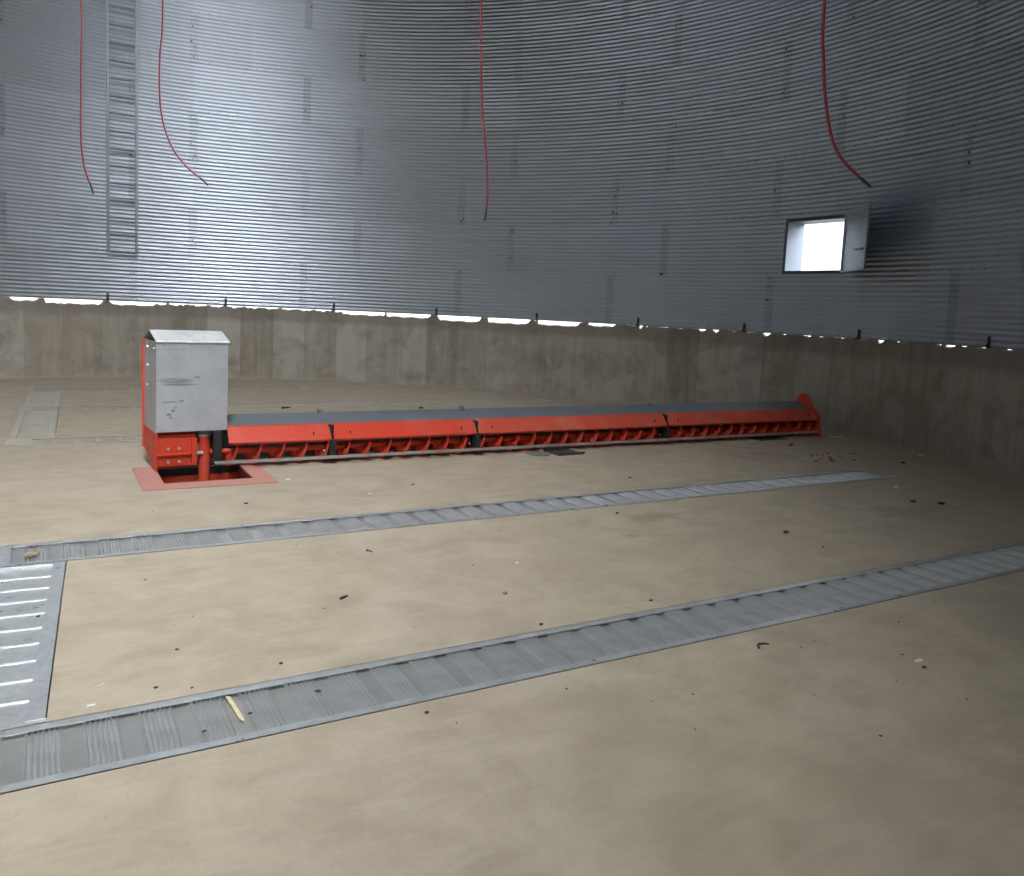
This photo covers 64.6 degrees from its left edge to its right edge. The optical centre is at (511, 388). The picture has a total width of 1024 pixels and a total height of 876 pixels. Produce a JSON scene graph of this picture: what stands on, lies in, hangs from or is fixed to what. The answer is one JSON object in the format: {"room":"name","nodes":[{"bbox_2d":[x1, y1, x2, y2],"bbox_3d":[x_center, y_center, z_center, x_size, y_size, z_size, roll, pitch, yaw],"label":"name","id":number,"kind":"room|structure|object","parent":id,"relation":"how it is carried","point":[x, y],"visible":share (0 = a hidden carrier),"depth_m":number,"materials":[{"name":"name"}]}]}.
{"room":"grain silo interior","nodes":[
{"label":"grain silo interior","id":0,"kind":"room"},
{"bbox_2d":[0,378,1023,875],"bbox_3d":[-2.906,1.124,7.555,17.660,0.800,17.660,-1,7,-30],"label":"floor","id":1,"kind":"structure","parent":0,"point":[537,776],"depth_m":3.70,"materials":[{"name":"concrete"}]},
{"bbox_2d":[8,411,57,438],"bbox_3d":[-5.572,0.427,9.491,0.431,0.054,2.155,0,6,-28],"label":"channel","id":2,"kind":"object","parent":1,"relation":"in","point":[28,424],"visible":0.96,"depth_m":9.39,"materials":[{"name":"grey metal"}]},
{"bbox_2d":[0,561,66,729],"bbox_3d":[-2.359,1.148,3.780,0.431,0.054,2.021,0,6,-27],"label":"floor grate","id":3,"kind":"object","parent":1,"relation":"in","point":[28,641],"visible":0.94,"depth_m":3.72,"materials":[{"name":"grey metal"}]},
{"bbox_2d":[23,391,61,406],"bbox_3d":[-6.717,0.160,11.630,0.431,0.054,1.895,0,6,-28],"label":"channel","id":4,"kind":"object","parent":1,"relation":"in","point":[34,398],"visible":0.91,"depth_m":11.60,"materials":[{"name":"grey metal"}]},
{"bbox_2d":[5,435,141,445],"bbox_3d":[-1.561,0.532,10.324,8.300,0.052,0.410,-1,7,-30],"label":"channel","id":5,"kind":"object","parent":1,"relation":"in","point":[116,438],"visible":0.07,"depth_m":8.58,"materials":[{"name":"grey metal"}]},
{"bbox_2d":[26,386,311,390],"bbox_3d":[-5.588,0.015,13.618,4.400,0.052,0.450,-1,7,-30],"label":"channel","id":6,"kind":"object","parent":1,"relation":"in","point":[234,387],"visible":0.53,"depth_m":13.27,"materials":[{"name":"grey metal"}]},
{"bbox_2d":[132,463,277,491],"bbox_3d":[-2.738,0.961,7.204,1.075,0.409,0.955,-1,7,-30],"label":"frame","id":7,"kind":"object","parent":1,"relation":"in","point":[180,477],"visible":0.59,"depth_m":7.32,"materials":[{"name":"red paint"}]},
{"bbox_2d":[18,398,550,412],"bbox_3d":[-2.875,0.252,12.510,8.100,0.052,0.420,-1,7,-30],"label":"channel","id":8,"kind":"object","parent":1,"relation":"in","point":[122,407],"visible":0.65,"depth_m":12.43,"materials":[{"name":"grey metal"}]},
{"bbox_2d":[0,469,896,567],"bbox_3d":[0.431,0.979,6.780,8.300,0.052,0.440,-1,7,-30],"label":"channel","id":9,"kind":"object","parent":1,"relation":"in","point":[77,549],"visible":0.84,"depth_m":5.99,"materials":[{"name":"grey metal"}]},
{"bbox_2d":[24,551,39,556],"bbox_3d":[-2.863,0.983,4.830,0.065,0.032,0.087,6,7,31],"label":"crumb","id":10,"kind":"object","parent":9,"relation":"on","point":[31,553],"visible":1,"depth_m":4.81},
{"bbox_2d":[142,329,820,480],"bbox_3d":[0.462,0.245,9.523,8.728,1.650,0.736,-1,7,-30],"label":"unloading auger","id":11,"kind":"object","parent":1,"relation":"on","point":[185,372],"visible":1,"depth_m":8.19,"materials":[{"name":"metal"}]},
{"bbox_2d":[0,541,1023,794],"bbox_3d":[1.623,1.246,4.667,8.260,0.052,0.432,-1,7,-30],"label":"channel","id":12,"kind":"object","parent":1,"relation":"in","point":[45,753],"visible":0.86,"depth_m":3.52,"materials":[{"name":"grey metal"}]},
{"bbox_2d":[225,696,243,721],"bbox_3d":[-1.080,1.246,3.164,0.016,0.005,0.229,-1,7,-34],"label":"chip","id":13,"kind":"object","parent":12,"relation":"on","point":[236,710],"visible":1,"depth_m":3.16,"materials":[{"name":"beige wood"}]},
{"bbox_2d":[525,451,550,455],"bbox_3d":[0.296,0.715,9.024,0.278,0.018,0.278,-2,8,-41],"label":"disc","id":14,"kind":"object","parent":1,"relation":"on","point":[532,453],"visible":1,"depth_m":9.00,"materials":[{"name":"grey metal"}]},
{"bbox_2d":[544,447,584,455],"bbox_3d":[0.596,0.708,9.177,0.360,0.030,0.300,-1,7,-33],"label":"steel tray","id":15,"kind":"object","parent":1,"relation":"on","point":[565,451],"visible":1,"depth_m":9.17,"materials":[{"name":"grey metal"}]},
{"bbox_2d":[748,436,786,440],"bbox_3d":[3.488,0.670,11.013,0.520,0.010,0.240,-1,7,-30],"label":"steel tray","id":16,"kind":"object","parent":1,"relation":"on","point":[765,438],"visible":0.9,"depth_m":10.98,"materials":[{"name":"black metal"}]},
{"bbox_2d":[0,0,1023,349],"bbox_3d":[-2.660,-4.158,7.027,17.217,7.032,17.217,-1,7,-30],"label":"wall","id":17,"kind":"structure","parent":0,"point":[649,161],"depth_m":14.31,"materials":[{"name":"metal"}]},
{"bbox_2d":[106,0,137,253],"bbox_3d":[-6.882,-5.491,14.311,0.503,6.120,0.158,-1,7,-30],"label":"ladder","id":18,"kind":"object","parent":17,"relation":"attached to","point":[108,147],"visible":1,"depth_m":14.33,"materials":[{"name":"metal"}]},
{"bbox_2d":[782,204,870,273],"bbox_3d":[4.702,-2.067,11.532,0.732,0.840,2.026,1,6,-12],"label":"window","id":19,"kind":"structure","parent":17,"relation":"in","point":[856,221],"depth_m":11.41,"materials":[{"name":"metal"}]},
{"bbox_2d":[840,204,870,272],"bbox_3d":[4.639,-2.015,10.951,0.023,0.835,0.950,3,6,5],"label":"shutter","id":20,"kind":"object","parent":19,"relation":"attached to","point":[856,221],"depth_m":10.93,"materials":[{"name":"metal"}]},
{"bbox_2d":[855,329,860,338],"bbox_3d":[4.815,-0.764,11.257,0.050,0.131,0.060,0,6,-27],"label":"bracket","id":21,"kind":"object","parent":17,"relation":"attached to","point":[859,330],"visible":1,"depth_m":11.26,"materials":[{"name":"metal"}]},
{"bbox_2d":[984,336,990,347],"bbox_3d":[5.507,-0.544,9.376,0.050,0.131,0.060,1,6,-14],"label":"bracket","id":22,"kind":"object","parent":17,"relation":"attached to","point":[989,337],"visible":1,"depth_m":9.37,"materials":[{"name":"metal"}]},
{"bbox_2d":[0,296,1023,479],"bbox_3d":[-2.854,0.023,7.445,17.660,1.415,17.660,-3,8,-43],"label":"wall","id":23,"kind":"structure","parent":0,"point":[959,404],"depth_m":14.19,"materials":[{"name":"concrete"}]},
{"bbox_3d":[-2.396,-9.812,6.462,17.500,4.385,17.500,-1,7,-30],"label":"ceiling","id":24,"kind":"structure","parent":0,"visible":0},
{"bbox_2d":[80,0,93,193],"bbox_3d":[-5.279,-6.419,10.038,0.178,7.862,0.025,3,6,0],"label":"cable","id":25,"kind":"object","parent":24,"relation":"hanging from","point":[91,187],"visible":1,"depth_m":10.31,"materials":[{"name":"red rubber"}]},
{"bbox_2d":[159,0,208,185],"bbox_3d":[-3.946,-6.609,9.811,0.640,8.120,0.026,3,6,0],"label":"cable","id":26,"kind":"object","parent":24,"relation":"hanging from","point":[186,166],"visible":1,"depth_m":10.11,"materials":[{"name":"red rubber"}]},
{"bbox_2d":[479,0,487,220],"bbox_3d":[-0.147,-6.234,8.423,0.173,8.841,0.025,3,6,0],"label":"hanging cable","id":27,"kind":"object","parent":24,"relation":"hanging from","point":[485,215],"visible":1,"depth_m":8.74,"materials":[{"name":"red rubber"}]},
{"bbox_2d":[821,0,871,187],"bbox_3d":[2.794,-5.342,6.086,0.505,7.502,0.029,3,6,0],"label":"cable","id":28,"kind":"object","parent":24,"relation":"hanging from","point":[845,163],"visible":1,"depth_m":6.39,"materials":[{"name":"red rubber"}]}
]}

